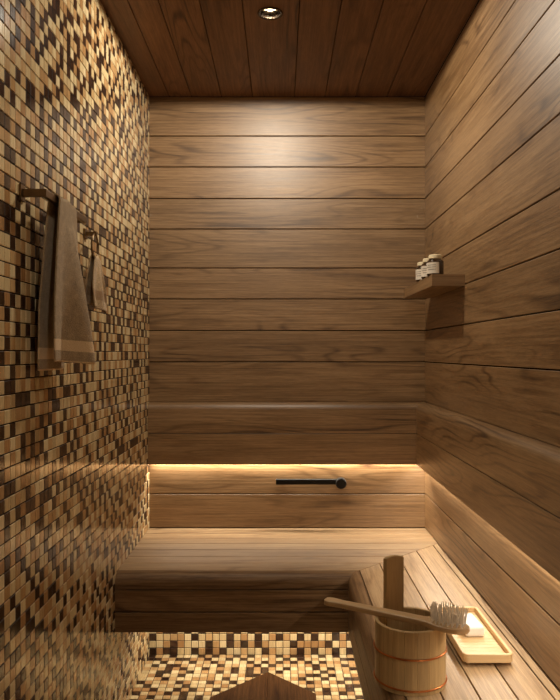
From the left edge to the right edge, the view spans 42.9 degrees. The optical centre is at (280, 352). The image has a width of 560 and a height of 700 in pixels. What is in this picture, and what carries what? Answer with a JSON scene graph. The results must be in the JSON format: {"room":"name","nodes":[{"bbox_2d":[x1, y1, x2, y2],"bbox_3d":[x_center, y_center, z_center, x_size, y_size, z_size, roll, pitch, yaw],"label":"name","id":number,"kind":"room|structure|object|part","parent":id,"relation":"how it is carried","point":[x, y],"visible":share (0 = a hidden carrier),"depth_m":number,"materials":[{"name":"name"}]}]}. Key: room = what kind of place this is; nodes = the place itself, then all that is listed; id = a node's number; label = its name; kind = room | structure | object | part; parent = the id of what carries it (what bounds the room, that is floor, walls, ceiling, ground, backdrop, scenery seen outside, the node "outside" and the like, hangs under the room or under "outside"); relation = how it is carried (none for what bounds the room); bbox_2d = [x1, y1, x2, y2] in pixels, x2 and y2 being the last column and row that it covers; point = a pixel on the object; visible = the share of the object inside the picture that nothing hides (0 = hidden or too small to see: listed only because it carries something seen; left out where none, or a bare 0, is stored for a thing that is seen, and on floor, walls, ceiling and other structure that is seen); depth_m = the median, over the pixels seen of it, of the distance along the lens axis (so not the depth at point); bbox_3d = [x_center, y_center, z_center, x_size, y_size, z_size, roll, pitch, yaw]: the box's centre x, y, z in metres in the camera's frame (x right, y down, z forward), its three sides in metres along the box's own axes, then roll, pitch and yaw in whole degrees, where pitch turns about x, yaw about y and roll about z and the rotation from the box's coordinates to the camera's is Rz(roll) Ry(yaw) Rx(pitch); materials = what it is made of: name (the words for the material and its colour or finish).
{"room":"spa","nodes":[
{"label":"spa","id":0,"kind":"room"},
{"bbox_2d":[0,0,148,699],"bbox_3d":[-0.585,0.098,1.255,0.042,2.400,3.610,0,0,0],"label":"wall","id":1,"kind":"structure","parent":0,"point":[74,104],"depth_m":1.91,"materials":[{"name":"tile"}]},
{"bbox_2d":[19,183,86,222],"bbox_3d":[-0.535,-0.347,1.700,0.056,0.036,0.336,0,0,0],"label":"towel rail","id":2,"kind":"object","parent":1,"relation":"attached to","point":[23,192],"visible":0.6,"depth_m":1.54,"materials":[{"name":"brown metal"}]},
{"bbox_3d":[-0.561,-0.347,1.545,0.005,0.036,0.026,0,0,0],"label":"wall plate","id":3,"kind":"part","parent":2,"relation":"part of","materials":[{"name":"brown metal"}]},
{"bbox_2d":[37,193,95,370],"bbox_3d":[-0.496,-0.161,1.690,0.099,0.404,0.215,0,0,0],"label":"bath towel","id":4,"kind":"object","parent":2,"relation":"hanging from","point":[64,326],"visible":0.97,"depth_m":1.66,"materials":[{"name":"beige fabric"}]},
{"bbox_2d":[83,228,98,259],"bbox_3d":[-0.545,-0.311,2.045,0.036,0.091,0.078,0,0,0],"label":"towel ring","id":5,"kind":"object","parent":1,"relation":"attached to","point":[86,233],"visible":0.87,"depth_m":2.04,"materials":[{"name":"brown metal"}]},
{"bbox_2d":[85,255,106,311],"bbox_3d":[-0.529,-0.200,2.050,0.041,0.160,0.174,0,0,0],"label":"hand towel","id":6,"kind":"object","parent":5,"relation":"hanging from","point":[95,289],"visible":1,"depth_m":2.03,"materials":[{"name":"beige fabric"}]},
{"bbox_2d":[130,655,364,699],"bbox_3d":[0.028,1.317,1.255,1.186,0.042,3.610,0,0,0],"label":"floor","id":7,"kind":"structure","parent":0,"point":[162,677],"depth_m":2.88,"materials":[{"name":"tile"}]},
{"bbox_2d":[210,672,315,699],"bbox_3d":[-0.065,1.288,2.304,0.394,0.016,1.107,0,0,0],"label":"duckboard","id":8,"kind":"object","parent":7,"relation":"on","point":[278,688],"visible":1,"depth_m":2.69,"materials":[{"name":"brown wood"}]},
{"bbox_2d":[149,97,427,654],"bbox_3d":[0.035,0.098,3.068,1.202,2.400,0.016,0,0,0],"label":"wall","id":9,"kind":"structure","parent":0,"point":[287,234],"depth_m":3.06,"materials":[{"name":"brown wood"}]},
{"bbox_2d":[276,477,346,488],"bbox_3d":[0.130,0.554,3.040,0.300,0.046,0.040,0,0,0],"label":"lever","id":10,"kind":"object","parent":9,"relation":"attached to","point":[340,482],"visible":1,"depth_m":3.03,"materials":[{"name":"black metal"}]},
{"bbox_3d":[0.257,0.554,3.040,0.046,0.046,0.040,0,0,0],"label":"knob","id":11,"kind":"part","parent":10,"relation":"part of","materials":[{"name":"black metal"}]},
{"bbox_2d":[100,0,477,96],"bbox_3d":[0.028,-1.110,1.255,1.186,0.016,3.610,0,0,0],"label":"ceiling","id":12,"kind":"structure","parent":0,"point":[176,48],"depth_m":2.55,"materials":[{"name":"brown wood"}]},
{"bbox_2d":[257,7,282,19],"bbox_3d":[-0.034,-1.115,2.308,0.083,0.035,0.083,0,0,0],"label":"recessed light","id":13,"kind":"object","parent":12,"relation":"in","point":[266,13],"visible":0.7,"depth_m":2.33,"materials":[{"name":"silver metal"}]},
{"bbox_2d":[425,0,559,692],"bbox_3d":[0.629,0.098,1.255,0.016,2.400,3.610,0,0,0],"label":"wall","id":14,"kind":"structure","parent":0,"point":[492,109],"depth_m":2.06,"materials":[{"name":"brown oak wood"}]},
{"bbox_2d":[115,528,559,699],"bbox_3d":[0.028,0.853,1.419,1.183,0.201,3.279,0,0,0],"label":"bench","id":15,"kind":"object","parent":14,"relation":"attached to","point":[173,579],"visible":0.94,"depth_m":2.42,"materials":[{"name":"brown wood"}]},
{"bbox_3d":[-0.156,0.878,2.431,0.815,0.143,0.022,0,0,0],"label":"panel","id":16,"kind":"part","parent":15,"relation":"part of","materials":[{"name":"brown wood"}]},
{"bbox_3d":[0.241,0.878,1.121,0.022,0.143,2.642,0,0,0],"label":"panel","id":17,"kind":"part","parent":15,"relation":"part of","materials":[{"name":"brown wood"}]},
{"bbox_2d":[373,555,446,696],"bbox_3d":[0.297,0.619,1.637,0.168,0.266,0.168,0,0,0],"label":"wooden bucket","id":18,"kind":"object","parent":15,"relation":"on","point":[410,659],"visible":0.93,"depth_m":1.58,"materials":[{"name":"brown wood"}]},
{"bbox_3d":[0.271,0.619,1.705,0.053,0.266,0.015,0,0,-21],"label":"stave handle","id":19,"kind":"part","parent":18,"relation":"part of","materials":[{"name":"brown wood"}]},
{"bbox_2d":[324,597,469,634],"bbox_3d":[0.257,0.585,1.640,0.357,0.052,0.060,0,0,29],"label":"bath brush","id":20,"kind":"object","parent":18,"relation":"on","point":[452,622],"visible":1,"depth_m":1.59,"materials":[{"name":"brown wood"}]},
{"bbox_2d":[437,606,512,662],"bbox_3d":[0.499,0.737,1.867,0.122,0.030,0.325,0,0,0],"label":"tray","id":21,"kind":"object","parent":15,"relation":"on","point":[488,648],"visible":0.68,"depth_m":1.78,"materials":[{"name":"brown wood"}]},
{"bbox_2d":[464,613,483,636],"bbox_3d":[0.500,0.721,1.888,0.050,0.028,0.100,0,0,-3],"label":"soap bar","id":22,"kind":"object","parent":21,"relation":"on","point":[476,628],"visible":0.7,"depth_m":1.84,"materials":[{"name":"white"}]},
{"bbox_2d":[148,402,559,581],"bbox_3d":[0.029,0.342,1.255,1.183,0.262,3.610,0,0,0],"label":"panel","id":23,"kind":"object","parent":14,"relation":"attached to","point":[509,479],"visible":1,"depth_m":3.01,"materials":[{"name":"brown wood"}]},
{"bbox_2d":[404,274,464,297],"bbox_3d":[0.565,-0.245,2.664,0.110,0.039,0.532,0,0,0],"label":"wall shelf","id":24,"kind":"object","parent":14,"relation":"attached to","point":[433,285],"visible":1,"depth_m":2.49,"materials":[{"name":"brown wood"}]},
{"bbox_2d":[416,262,422,281],"bbox_3d":[0.532,-0.302,2.650,0.057,0.072,0.058,0,0,2],"label":"jar","id":25,"kind":"object","parent":24,"relation":"on","point":[418,269],"visible":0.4,"depth_m":2.63,"materials":[{"name":"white glass"}]},
{"bbox_2d":[421,258,428,278],"bbox_3d":[0.532,-0.302,2.548,0.057,0.072,0.058,0,0,-3],"label":"jar","id":26,"kind":"object","parent":24,"relation":"on","point":[424,265],"visible":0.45,"depth_m":2.53,"materials":[{"name":"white glass"}]},
{"bbox_2d":[427,254,443,275],"bbox_3d":[0.532,-0.302,2.450,0.057,0.072,0.058,0,0,0],"label":"jar","id":27,"kind":"object","parent":24,"relation":"on","point":[435,265],"visible":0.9,"depth_m":2.43,"materials":[{"name":"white glass"}]},
{"bbox_3d":[0.532,-0.330,2.450,0.046,0.016,0.046,0,0,0],"label":"lid","id":28,"kind":"part","parent":27,"relation":"part of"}
]}

